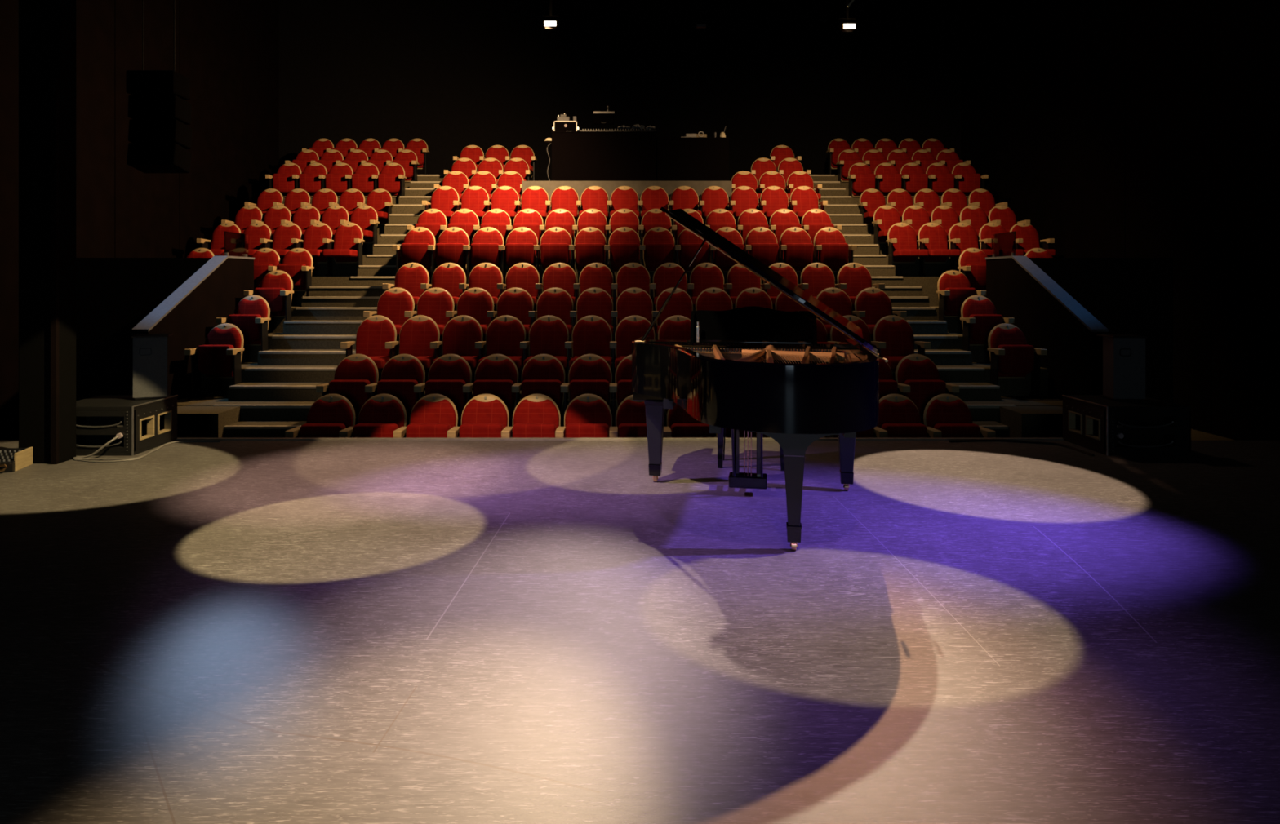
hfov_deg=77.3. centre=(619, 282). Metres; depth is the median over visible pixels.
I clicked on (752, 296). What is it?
chair
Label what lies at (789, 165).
chair
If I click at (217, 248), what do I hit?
chair
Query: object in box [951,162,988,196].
chair
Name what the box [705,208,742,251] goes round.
chair
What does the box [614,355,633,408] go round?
chair
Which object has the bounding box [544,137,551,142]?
hat
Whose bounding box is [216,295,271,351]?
chair
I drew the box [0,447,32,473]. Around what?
box
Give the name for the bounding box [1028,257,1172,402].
wall
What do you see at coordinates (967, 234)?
chair
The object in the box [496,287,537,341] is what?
chair
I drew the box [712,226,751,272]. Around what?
chair
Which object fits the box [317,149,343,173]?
chair
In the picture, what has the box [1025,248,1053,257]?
chair
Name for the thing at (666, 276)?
chair
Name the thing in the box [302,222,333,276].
chair
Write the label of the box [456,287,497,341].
chair
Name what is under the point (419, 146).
chair
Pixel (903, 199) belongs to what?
chair
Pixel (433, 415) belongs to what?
chair
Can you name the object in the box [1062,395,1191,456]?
subwoofer
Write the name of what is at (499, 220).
chair
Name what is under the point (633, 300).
chair
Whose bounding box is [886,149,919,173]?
chair
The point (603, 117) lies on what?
monitor
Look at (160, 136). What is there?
loudspeaker
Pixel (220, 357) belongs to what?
chair
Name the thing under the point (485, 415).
chair
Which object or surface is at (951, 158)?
chair
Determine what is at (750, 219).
chair
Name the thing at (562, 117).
mixer
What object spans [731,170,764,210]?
chair
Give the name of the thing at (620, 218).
chair
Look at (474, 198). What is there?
chair
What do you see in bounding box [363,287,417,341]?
chair
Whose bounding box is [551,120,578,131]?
case
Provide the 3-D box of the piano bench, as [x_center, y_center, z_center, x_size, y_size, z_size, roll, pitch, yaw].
[1.017,1.165,6.170,0.560,0.490,0.340,0,0,10]
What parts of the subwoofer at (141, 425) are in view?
port frame, port frame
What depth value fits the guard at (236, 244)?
12.06 m
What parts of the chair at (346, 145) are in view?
seat, backrest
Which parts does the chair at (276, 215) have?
armrest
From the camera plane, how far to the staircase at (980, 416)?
12.24 m
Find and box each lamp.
[542,0,559,28]
[719,126,725,137]
[838,0,856,31]
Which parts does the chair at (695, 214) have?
seat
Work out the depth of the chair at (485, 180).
14.98 m
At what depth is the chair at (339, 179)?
16.17 m
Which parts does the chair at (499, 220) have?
seat, backrest, armrest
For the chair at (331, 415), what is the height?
0.960 m
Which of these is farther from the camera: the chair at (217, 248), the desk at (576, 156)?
the desk at (576, 156)
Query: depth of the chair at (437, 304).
10.82 m
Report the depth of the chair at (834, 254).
12.28 m
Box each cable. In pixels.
[73,435,220,460]
[73,453,148,462]
[546,142,551,181]
[949,440,1094,456]
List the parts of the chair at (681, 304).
seat, backrest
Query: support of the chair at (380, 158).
on the floor at (197, 417)
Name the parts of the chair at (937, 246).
backrest, seat, leg, armrest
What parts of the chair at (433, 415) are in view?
seat, backrest, armrest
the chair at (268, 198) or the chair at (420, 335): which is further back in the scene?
the chair at (268, 198)
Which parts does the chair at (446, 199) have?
armrest, backrest, seat, armrest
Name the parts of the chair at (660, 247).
seat, leg, armrest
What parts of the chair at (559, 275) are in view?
backrest, seat, armrest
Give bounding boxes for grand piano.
[631,207,888,551]
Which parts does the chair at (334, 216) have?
armrest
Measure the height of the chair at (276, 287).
0.960 m
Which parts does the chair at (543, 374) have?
seat, armrest, leg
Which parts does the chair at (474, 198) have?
seat, backrest, armrest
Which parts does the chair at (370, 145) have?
seat, backrest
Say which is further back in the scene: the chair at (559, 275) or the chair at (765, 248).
the chair at (765, 248)
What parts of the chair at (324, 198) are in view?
armrest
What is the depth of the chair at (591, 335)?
9.98 m
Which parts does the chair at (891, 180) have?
backrest, seat, leg, armrest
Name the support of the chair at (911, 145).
on the floor at (1032, 417)
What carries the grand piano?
on the floor at (224, 632)
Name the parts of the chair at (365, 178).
seat, armrest, leg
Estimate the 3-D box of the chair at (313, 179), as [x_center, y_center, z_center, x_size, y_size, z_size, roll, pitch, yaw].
[-6.240,-1.994,16.274,0.565,0.960,0.474,0,0,0]
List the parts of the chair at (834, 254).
backrest, seat, leg, armrest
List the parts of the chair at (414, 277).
armrest, backrest, seat, armrest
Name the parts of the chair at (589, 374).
seat, backrest, leg, armrest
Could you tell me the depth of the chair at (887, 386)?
8.95 m
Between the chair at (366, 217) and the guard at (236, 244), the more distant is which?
the chair at (366, 217)
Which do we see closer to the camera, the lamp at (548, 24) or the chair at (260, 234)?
the lamp at (548, 24)
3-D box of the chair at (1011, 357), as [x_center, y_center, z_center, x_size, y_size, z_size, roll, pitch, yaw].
[5.154,1.025,10.468,0.624,0.960,0.474,0,0,0]
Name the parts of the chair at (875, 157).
backrest, seat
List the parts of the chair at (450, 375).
seat, armrest, leg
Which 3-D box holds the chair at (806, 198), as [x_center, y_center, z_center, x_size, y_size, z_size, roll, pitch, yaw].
[3.300,-1.243,13.935,0.565,0.960,0.669,0,0,0]
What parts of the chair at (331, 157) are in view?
seat, backrest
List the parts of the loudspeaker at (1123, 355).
plate, handle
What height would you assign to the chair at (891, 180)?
0.960 m
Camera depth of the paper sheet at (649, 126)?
15.34 m
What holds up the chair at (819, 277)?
on the floor at (540, 271)
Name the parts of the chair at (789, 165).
backrest, armrest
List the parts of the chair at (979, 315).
leg, armrest, backrest, seat, armrest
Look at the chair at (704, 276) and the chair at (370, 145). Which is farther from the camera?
the chair at (370, 145)
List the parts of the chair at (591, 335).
seat, backrest, leg, armrest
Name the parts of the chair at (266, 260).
seat, armrest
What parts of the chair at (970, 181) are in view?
backrest, seat, leg, armrest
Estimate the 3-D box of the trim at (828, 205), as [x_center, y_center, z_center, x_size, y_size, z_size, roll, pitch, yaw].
[4.202,-0.124,12.886,1.236,4.394,8.757,0,0,0]
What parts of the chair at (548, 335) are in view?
seat, backrest, leg, armrest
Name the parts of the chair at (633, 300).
backrest, leg, armrest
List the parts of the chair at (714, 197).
seat, armrest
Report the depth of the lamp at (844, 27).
11.81 m
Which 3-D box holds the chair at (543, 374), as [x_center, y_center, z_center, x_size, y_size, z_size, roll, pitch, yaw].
[-0.855,1.310,9.056,0.565,0.960,0.474,0,0,0]
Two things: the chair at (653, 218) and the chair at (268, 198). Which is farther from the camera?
the chair at (268, 198)
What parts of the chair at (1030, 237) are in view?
backrest, seat, leg, armrest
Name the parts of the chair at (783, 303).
backrest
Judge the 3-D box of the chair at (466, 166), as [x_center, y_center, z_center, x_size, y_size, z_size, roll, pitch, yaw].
[-3.094,-2.005,15.594,0.624,0.960,0.669,0,0,0]
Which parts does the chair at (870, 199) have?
leg, armrest, seat, backrest, armrest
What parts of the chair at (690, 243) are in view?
seat, leg, armrest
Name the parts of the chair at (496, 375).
seat, armrest, leg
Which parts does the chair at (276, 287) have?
armrest, seat, backrest, armrest, leg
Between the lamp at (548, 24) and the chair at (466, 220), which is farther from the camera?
the chair at (466, 220)
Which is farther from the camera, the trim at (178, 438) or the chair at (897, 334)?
the chair at (897, 334)
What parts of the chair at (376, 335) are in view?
armrest, leg, backrest, seat, armrest, leg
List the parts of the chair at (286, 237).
seat, armrest, leg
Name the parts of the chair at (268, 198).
armrest, backrest, armrest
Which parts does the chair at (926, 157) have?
backrest, seat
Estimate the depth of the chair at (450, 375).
9.12 m
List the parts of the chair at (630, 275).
backrest, leg, armrest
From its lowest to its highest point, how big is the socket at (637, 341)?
0.012 m
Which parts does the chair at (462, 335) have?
seat, backrest, armrest, leg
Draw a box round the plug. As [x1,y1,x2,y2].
[115,433,124,439]
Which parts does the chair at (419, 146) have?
seat, backrest, armrest, leg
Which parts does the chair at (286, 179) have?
armrest, leg, seat, backrest, armrest, leg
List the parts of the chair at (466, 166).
armrest, backrest, armrest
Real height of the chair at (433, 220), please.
0.960 m
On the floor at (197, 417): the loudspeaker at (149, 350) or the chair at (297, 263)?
the chair at (297, 263)
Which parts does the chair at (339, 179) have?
seat, armrest, leg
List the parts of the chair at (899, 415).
backrest, seat, armrest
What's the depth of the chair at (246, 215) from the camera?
14.73 m
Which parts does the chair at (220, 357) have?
armrest, leg, seat, backrest, armrest, leg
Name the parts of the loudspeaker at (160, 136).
chain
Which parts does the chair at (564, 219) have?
seat, backrest, armrest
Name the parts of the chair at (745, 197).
backrest, seat, armrest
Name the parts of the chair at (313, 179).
seat, armrest, leg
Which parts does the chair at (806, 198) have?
backrest, seat, armrest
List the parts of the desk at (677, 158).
panel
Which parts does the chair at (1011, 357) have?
leg, armrest, backrest, seat, leg, armrest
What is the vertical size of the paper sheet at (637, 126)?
0.075 m
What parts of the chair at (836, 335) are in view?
backrest, armrest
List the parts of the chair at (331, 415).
armrest, seat, backrest, armrest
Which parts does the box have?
handle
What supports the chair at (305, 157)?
on the floor at (197, 417)
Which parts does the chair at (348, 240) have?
seat, backrest, leg, armrest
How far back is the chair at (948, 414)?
8.34 m
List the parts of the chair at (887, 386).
backrest, seat, leg, armrest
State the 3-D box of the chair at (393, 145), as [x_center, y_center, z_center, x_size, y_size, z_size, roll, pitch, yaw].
[-5.102,-2.796,17.933,0.565,0.960,0.474,0,0,0]
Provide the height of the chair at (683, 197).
0.960 m
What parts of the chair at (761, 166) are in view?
armrest, backrest, armrest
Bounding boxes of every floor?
[0,440,1279,823]
[4,429,1235,440]
[177,182,409,437]
[355,201,924,437]
[521,181,732,235]
[835,174,1062,437]
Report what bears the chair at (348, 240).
on the floor at (197, 417)
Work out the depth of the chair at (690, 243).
12.27 m
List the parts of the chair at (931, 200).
backrest, seat, armrest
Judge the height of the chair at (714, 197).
0.960 m
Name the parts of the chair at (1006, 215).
backrest, armrest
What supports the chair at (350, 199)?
on the floor at (197, 417)
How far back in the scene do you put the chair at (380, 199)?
15.54 m
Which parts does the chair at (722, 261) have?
seat, armrest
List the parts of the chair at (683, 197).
backrest, armrest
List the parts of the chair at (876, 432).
seat, armrest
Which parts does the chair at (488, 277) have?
seat, armrest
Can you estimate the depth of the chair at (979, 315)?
11.24 m
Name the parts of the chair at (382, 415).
seat, backrest, armrest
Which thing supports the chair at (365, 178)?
on the floor at (197, 417)
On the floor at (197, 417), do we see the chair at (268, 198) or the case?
the chair at (268, 198)
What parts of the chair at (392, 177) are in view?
seat, armrest, leg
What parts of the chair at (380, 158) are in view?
seat, backrest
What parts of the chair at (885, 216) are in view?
leg, armrest, seat, backrest, armrest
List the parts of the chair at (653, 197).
backrest, seat, armrest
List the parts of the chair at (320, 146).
seat, backrest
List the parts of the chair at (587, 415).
seat, backrest, armrest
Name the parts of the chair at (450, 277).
seat, armrest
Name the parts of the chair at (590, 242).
seat, armrest, leg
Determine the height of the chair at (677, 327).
0.960 m
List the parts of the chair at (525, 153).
seat, leg, armrest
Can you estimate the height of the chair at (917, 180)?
0.960 m
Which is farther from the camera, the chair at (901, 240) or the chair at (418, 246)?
the chair at (901, 240)
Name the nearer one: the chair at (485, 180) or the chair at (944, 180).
the chair at (485, 180)
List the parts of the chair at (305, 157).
seat, backrest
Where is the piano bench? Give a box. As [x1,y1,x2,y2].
[717,427,784,471]
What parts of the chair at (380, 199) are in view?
seat, armrest, leg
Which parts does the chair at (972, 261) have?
leg, armrest, seat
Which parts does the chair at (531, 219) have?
seat, armrest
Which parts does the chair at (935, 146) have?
backrest, seat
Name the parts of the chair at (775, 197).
backrest, seat, armrest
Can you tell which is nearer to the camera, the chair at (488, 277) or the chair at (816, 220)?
the chair at (488, 277)
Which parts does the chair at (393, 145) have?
seat, backrest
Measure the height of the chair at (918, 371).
0.960 m
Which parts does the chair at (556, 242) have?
seat, armrest, leg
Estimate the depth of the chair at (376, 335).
9.98 m
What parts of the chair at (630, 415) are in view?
backrest, seat, armrest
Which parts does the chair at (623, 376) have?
backrest, seat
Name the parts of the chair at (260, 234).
seat, backrest, armrest, leg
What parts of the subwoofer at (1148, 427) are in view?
port frame, port frame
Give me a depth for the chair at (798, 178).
14.98 m
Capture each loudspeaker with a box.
[126,0,192,173]
[131,333,173,399]
[1096,334,1146,400]
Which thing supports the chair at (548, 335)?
on the floor at (540, 271)
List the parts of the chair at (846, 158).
leg, armrest, backrest, seat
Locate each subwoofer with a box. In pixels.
[75,395,177,456]
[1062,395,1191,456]
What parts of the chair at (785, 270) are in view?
seat, backrest, armrest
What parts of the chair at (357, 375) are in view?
armrest, leg, seat, backrest, armrest, leg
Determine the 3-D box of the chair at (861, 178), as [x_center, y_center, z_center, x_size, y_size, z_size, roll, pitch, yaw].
[4.949,-1.994,16.274,0.624,0.960,0.474,0,0,0]
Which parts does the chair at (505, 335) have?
seat, backrest, leg, armrest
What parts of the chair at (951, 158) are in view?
backrest, seat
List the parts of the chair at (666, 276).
seat, backrest, leg, armrest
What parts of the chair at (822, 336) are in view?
backrest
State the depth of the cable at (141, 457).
6.29 m
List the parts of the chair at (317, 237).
seat, backrest, armrest, leg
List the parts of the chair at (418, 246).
armrest, leg, seat, backrest, armrest, leg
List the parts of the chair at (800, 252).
backrest, seat, leg, armrest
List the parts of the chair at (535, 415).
seat, backrest, armrest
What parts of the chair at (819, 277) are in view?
backrest, armrest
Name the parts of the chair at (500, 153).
backrest, armrest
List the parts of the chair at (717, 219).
backrest, seat, armrest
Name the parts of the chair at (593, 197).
seat, backrest, leg, armrest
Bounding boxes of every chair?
[184,323,244,399]
[186,248,213,257]
[196,222,241,255]
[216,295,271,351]
[221,204,263,233]
[243,222,272,257]
[244,188,284,222]
[244,270,293,321]
[251,248,280,290]
[263,204,292,244]
[265,162,302,196]
[271,222,302,263]
[276,248,314,296]
[284,149,319,173]
[284,188,311,222]
[284,394,355,437]
[292,204,321,244]
[299,162,327,196]
[302,137,333,159]
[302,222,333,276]
[311,188,338,222]
[315,354,378,417]
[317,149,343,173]
[321,204,349,244]
[322,222,364,276]
[325,162,353,196]
[332,137,357,159]
[338,188,366,222]
[340,315,399,373]
[342,149,368,173]
[350,204,379,254]
[351,162,379,196]
[352,394,406,437]
[356,137,381,159]
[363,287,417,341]
[366,188,393,224]
[367,149,392,173]
[377,162,406,196]
[377,354,425,417]
[380,137,404,159]
[382,262,431,311]
[386,315,442,373]
[391,149,418,182]
[391,226,435,288]
[404,137,429,174]
[405,394,459,437]
[406,208,447,251]
[417,287,457,341]
[422,186,461,225]
[425,354,473,417]
[431,262,468,311]
[432,315,485,373]
[433,170,470,208]
[435,226,470,288]
[444,157,477,182]
[447,208,479,245]
[453,145,484,171]
[454,186,491,226]
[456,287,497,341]
[458,394,512,437]
[468,262,506,311]
[469,170,498,208]
[470,226,505,288]
[473,354,521,417]
[477,157,504,184]
[477,315,529,373]
[480,208,512,251]
[484,145,511,170]
[485,186,521,226]
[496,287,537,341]
[497,170,524,208]
[503,157,531,181]
[505,226,540,272]
[505,262,542,311]
[510,145,537,181]
[511,394,565,437]
[512,208,545,249]
[516,186,551,226]
[521,354,569,414]
[523,315,573,395]
[536,287,577,338]
[540,226,575,272]
[542,262,580,309]
[545,208,577,265]
[547,186,582,224]
[564,394,617,437]
[568,315,616,383]
[568,354,617,426]
[573,226,609,272]
[576,287,617,360]
[577,208,610,265]
[577,262,617,311]
[578,186,612,237]
[608,208,644,264]
[608,226,644,272]
[609,186,642,237]
[614,315,654,368]
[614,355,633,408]
[615,395,671,437]
[616,262,655,302]
[616,287,658,340]
[640,186,673,219]
[641,208,676,240]
[642,226,680,272]
[653,262,693,306]
[655,287,693,333]
[657,315,690,340]
[666,404,717,437]
[670,186,704,223]
[673,208,710,244]
[676,228,715,272]
[689,262,732,311]
[695,287,733,311]
[700,186,735,224]
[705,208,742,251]
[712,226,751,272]
[725,428,769,437]
[726,263,770,309]
[729,186,765,226]
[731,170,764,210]
[735,287,772,309]
[737,208,775,251]
[745,226,786,266]
[749,157,783,193]
[758,170,793,209]
[760,186,796,226]
[763,262,808,310]
[768,145,801,171]
[768,208,808,251]
[774,292,819,319]
[777,157,811,193]
[779,226,822,272]
[786,170,822,200]
[790,186,827,225]
[800,262,846,298]
[801,208,841,244]
[813,226,857,272]
[816,287,865,341]
[816,318,840,342]
[826,137,857,174]
[830,315,885,357]
[833,426,887,437]
[835,149,869,182]
[836,262,884,311]
[846,162,882,196]
[851,137,882,159]
[854,287,906,341]
[857,188,895,224]
[862,149,894,173]
[871,204,911,244]
[873,315,930,373]
[874,162,908,196]
[875,137,906,159]
[875,394,942,437]
[878,355,910,399]
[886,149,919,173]
[886,188,923,222]
[886,222,928,276]
[895,354,959,417]
[898,137,930,159]
[899,162,935,196]
[902,204,941,244]
[911,149,945,173]
[913,188,951,222]
[917,222,960,270]
[921,137,954,159]
[923,394,995,437]
[925,162,961,196]
[930,204,971,244]
[936,149,970,173]
[936,270,986,321]
[941,188,979,222]
[948,222,991,263]
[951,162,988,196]
[957,248,987,290]
[959,204,1000,244]
[960,295,1014,351]
[968,188,1007,222]
[978,222,1024,257]
[987,323,1047,399]
[988,204,1030,232]
[1009,222,1056,256]
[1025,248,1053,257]
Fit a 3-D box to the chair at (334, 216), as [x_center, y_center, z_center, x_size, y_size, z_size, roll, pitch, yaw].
[-5.231,-0.954,14.518,0.565,0.960,0.669,0,0,0]
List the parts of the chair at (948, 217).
backrest, armrest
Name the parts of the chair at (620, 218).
backrest, seat, leg, armrest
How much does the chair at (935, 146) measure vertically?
0.960 m
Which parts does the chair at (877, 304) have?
seat, backrest, armrest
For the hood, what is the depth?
15.10 m
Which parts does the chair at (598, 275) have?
backrest, leg, armrest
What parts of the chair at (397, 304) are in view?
armrest, backrest, seat, armrest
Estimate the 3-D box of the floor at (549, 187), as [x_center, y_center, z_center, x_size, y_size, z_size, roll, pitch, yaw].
[0.126,0.204,16.995,3.777,4.066,5.210,0,0,0]
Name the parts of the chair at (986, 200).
backrest, seat, armrest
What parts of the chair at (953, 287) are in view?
leg, armrest, backrest, seat, armrest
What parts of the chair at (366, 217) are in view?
backrest, seat, leg, armrest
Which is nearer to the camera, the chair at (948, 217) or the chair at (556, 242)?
the chair at (556, 242)
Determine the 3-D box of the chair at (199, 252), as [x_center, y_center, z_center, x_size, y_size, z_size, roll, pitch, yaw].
[-6.890,-0.091,12.957,0.624,0.960,0.474,0,0,0]
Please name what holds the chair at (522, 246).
on the floor at (540, 271)
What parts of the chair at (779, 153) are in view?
armrest, backrest, armrest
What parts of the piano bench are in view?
leg, leg, leg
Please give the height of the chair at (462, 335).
0.960 m
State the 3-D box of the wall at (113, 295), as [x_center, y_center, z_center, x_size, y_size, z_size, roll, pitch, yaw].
[-7.120,0.883,12.135,2.400,2.509,0.170,0,0,0]
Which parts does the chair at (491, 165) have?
backrest, armrest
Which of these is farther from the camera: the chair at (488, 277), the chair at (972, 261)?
the chair at (972, 261)
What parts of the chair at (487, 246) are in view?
seat, backrest, armrest, leg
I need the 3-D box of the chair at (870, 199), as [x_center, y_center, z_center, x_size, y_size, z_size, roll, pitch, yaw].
[4.930,-1.361,15.347,0.624,0.960,0.669,0,0,0]
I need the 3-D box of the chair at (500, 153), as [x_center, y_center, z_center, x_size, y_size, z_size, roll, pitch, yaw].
[-2.533,-2.401,16.423,0.565,0.960,0.669,0,0,0]
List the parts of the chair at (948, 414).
backrest, seat, armrest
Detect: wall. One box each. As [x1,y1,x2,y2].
[0,0,279,440]
[75,257,211,400]
[279,0,960,181]
[960,0,1279,440]
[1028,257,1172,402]
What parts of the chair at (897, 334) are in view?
seat, backrest, leg, armrest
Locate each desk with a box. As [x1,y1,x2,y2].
[551,131,657,181]
[656,137,728,181]
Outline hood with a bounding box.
[719,132,725,137]
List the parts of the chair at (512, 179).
backrest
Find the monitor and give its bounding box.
[593,111,614,129]
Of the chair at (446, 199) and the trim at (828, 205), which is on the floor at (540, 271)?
the chair at (446, 199)
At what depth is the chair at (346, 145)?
18.05 m
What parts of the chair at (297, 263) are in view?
seat, backrest, armrest, leg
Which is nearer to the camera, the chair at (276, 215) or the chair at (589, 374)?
the chair at (589, 374)
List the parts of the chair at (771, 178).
backrest, leg, armrest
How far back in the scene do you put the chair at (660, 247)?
12.28 m
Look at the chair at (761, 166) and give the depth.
15.80 m
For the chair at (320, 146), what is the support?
on the floor at (197, 417)
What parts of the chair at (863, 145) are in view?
backrest, seat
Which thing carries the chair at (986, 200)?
on the floor at (1032, 417)
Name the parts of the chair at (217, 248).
armrest, leg, seat, backrest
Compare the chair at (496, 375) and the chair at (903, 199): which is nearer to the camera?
the chair at (496, 375)
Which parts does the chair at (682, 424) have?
backrest, seat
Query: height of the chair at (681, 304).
0.960 m
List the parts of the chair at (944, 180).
backrest, seat, leg, armrest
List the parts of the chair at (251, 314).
armrest, seat, backrest, armrest, leg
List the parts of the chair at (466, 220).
seat, backrest, armrest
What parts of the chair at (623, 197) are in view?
seat, backrest, leg, armrest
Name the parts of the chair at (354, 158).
seat, backrest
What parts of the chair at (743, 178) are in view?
backrest, armrest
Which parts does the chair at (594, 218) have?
seat, backrest, leg, armrest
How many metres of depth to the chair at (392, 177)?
16.18 m
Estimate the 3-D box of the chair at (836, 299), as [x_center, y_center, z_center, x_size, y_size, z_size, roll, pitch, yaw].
[2.934,0.548,10.617,0.565,0.960,0.669,0,0,0]
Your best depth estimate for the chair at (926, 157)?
17.22 m
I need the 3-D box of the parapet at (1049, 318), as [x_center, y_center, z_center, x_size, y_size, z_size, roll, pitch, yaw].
[5.808,0.874,11.090,0.205,2.526,2.820,0,0,0]
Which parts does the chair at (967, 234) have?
backrest, seat, leg, armrest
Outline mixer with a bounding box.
[556,113,569,120]
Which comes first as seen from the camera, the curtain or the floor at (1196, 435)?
the curtain
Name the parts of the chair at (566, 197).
seat, backrest, armrest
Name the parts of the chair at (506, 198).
seat, backrest, armrest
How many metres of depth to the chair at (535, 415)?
8.34 m
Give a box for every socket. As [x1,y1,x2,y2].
[634,340,645,342]
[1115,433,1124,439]
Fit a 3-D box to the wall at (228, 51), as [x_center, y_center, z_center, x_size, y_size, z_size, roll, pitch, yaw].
[-8.465,-2.526,13.470,0.270,9.327,12.661,0,0,0]
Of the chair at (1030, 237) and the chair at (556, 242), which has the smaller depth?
the chair at (556, 242)
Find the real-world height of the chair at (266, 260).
0.960 m
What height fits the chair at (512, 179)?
0.960 m
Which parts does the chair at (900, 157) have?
backrest, seat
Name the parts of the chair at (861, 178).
leg, armrest, backrest, seat, leg, armrest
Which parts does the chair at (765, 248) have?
backrest, seat, leg, armrest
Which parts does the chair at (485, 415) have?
seat, backrest, armrest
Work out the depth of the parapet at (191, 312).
10.78 m
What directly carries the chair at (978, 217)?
on the floor at (1032, 417)
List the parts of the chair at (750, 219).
backrest, seat, armrest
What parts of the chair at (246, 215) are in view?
armrest, backrest, armrest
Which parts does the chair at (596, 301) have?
backrest, seat, leg, armrest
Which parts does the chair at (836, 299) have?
seat, backrest, armrest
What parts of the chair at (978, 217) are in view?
backrest, armrest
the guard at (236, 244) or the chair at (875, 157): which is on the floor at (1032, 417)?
the chair at (875, 157)
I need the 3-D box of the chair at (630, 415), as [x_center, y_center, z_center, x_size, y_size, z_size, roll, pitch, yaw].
[0.233,1.657,8.226,0.565,0.960,0.474,0,0,0]
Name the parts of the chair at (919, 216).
backrest, armrest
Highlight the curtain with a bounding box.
[18,0,75,464]
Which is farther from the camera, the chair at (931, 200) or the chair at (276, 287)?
the chair at (931, 200)
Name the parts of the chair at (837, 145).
leg, armrest, backrest, seat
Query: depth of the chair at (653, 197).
14.14 m
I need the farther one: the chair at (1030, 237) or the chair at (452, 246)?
the chair at (1030, 237)
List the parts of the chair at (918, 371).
backrest, seat, leg, armrest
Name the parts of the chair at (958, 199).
backrest, armrest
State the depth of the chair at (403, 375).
9.09 m
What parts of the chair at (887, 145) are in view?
backrest, seat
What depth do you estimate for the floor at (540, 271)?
11.84 m
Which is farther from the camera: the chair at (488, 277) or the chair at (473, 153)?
the chair at (473, 153)
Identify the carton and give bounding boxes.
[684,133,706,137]
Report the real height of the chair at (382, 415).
0.960 m
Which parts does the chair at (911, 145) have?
backrest, seat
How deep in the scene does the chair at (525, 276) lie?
11.65 m
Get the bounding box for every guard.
[224,231,248,257]
[991,231,1015,257]
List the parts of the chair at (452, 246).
seat, backrest, armrest, leg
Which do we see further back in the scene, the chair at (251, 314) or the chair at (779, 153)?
the chair at (779, 153)
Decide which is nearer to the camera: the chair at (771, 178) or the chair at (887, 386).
the chair at (887, 386)
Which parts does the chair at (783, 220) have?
backrest, seat, armrest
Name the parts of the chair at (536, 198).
seat, backrest, armrest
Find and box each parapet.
[131,255,254,399]
[985,255,1108,399]
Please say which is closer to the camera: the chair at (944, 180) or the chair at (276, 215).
the chair at (276, 215)
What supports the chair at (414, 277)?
on the floor at (540, 271)
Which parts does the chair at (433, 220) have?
armrest, seat, backrest, armrest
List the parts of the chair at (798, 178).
backrest, armrest, seat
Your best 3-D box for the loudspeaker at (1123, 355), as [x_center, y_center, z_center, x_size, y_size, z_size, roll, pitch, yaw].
[4.340,0.731,6.925,0.280,0.548,0.270,0,0,4]
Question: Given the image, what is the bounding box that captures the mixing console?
[579,127,656,131]
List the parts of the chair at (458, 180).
armrest, backrest, armrest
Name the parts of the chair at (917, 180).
backrest, seat, leg, armrest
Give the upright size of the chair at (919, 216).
0.960 m
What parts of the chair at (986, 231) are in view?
backrest, seat, armrest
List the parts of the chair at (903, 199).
backrest, seat, armrest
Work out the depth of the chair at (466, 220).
13.31 m
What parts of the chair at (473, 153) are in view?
armrest, backrest, armrest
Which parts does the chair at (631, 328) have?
seat, backrest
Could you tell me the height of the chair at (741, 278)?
0.960 m
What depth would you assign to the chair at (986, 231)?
13.91 m
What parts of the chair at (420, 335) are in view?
seat, backrest, armrest, leg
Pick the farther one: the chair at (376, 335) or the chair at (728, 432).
the chair at (376, 335)
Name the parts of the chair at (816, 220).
backrest, seat, armrest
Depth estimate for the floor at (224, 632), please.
3.20 m
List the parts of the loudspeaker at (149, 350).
handle, plate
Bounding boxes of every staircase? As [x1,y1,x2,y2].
[211,176,444,437]
[810,174,1017,437]
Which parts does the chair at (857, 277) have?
seat, backrest, armrest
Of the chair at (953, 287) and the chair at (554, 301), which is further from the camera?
the chair at (953, 287)
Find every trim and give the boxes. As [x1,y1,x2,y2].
[176,437,1063,440]
[809,174,1015,429]
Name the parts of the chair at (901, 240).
leg, armrest, backrest, seat, leg, armrest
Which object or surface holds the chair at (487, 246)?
on the floor at (540, 271)

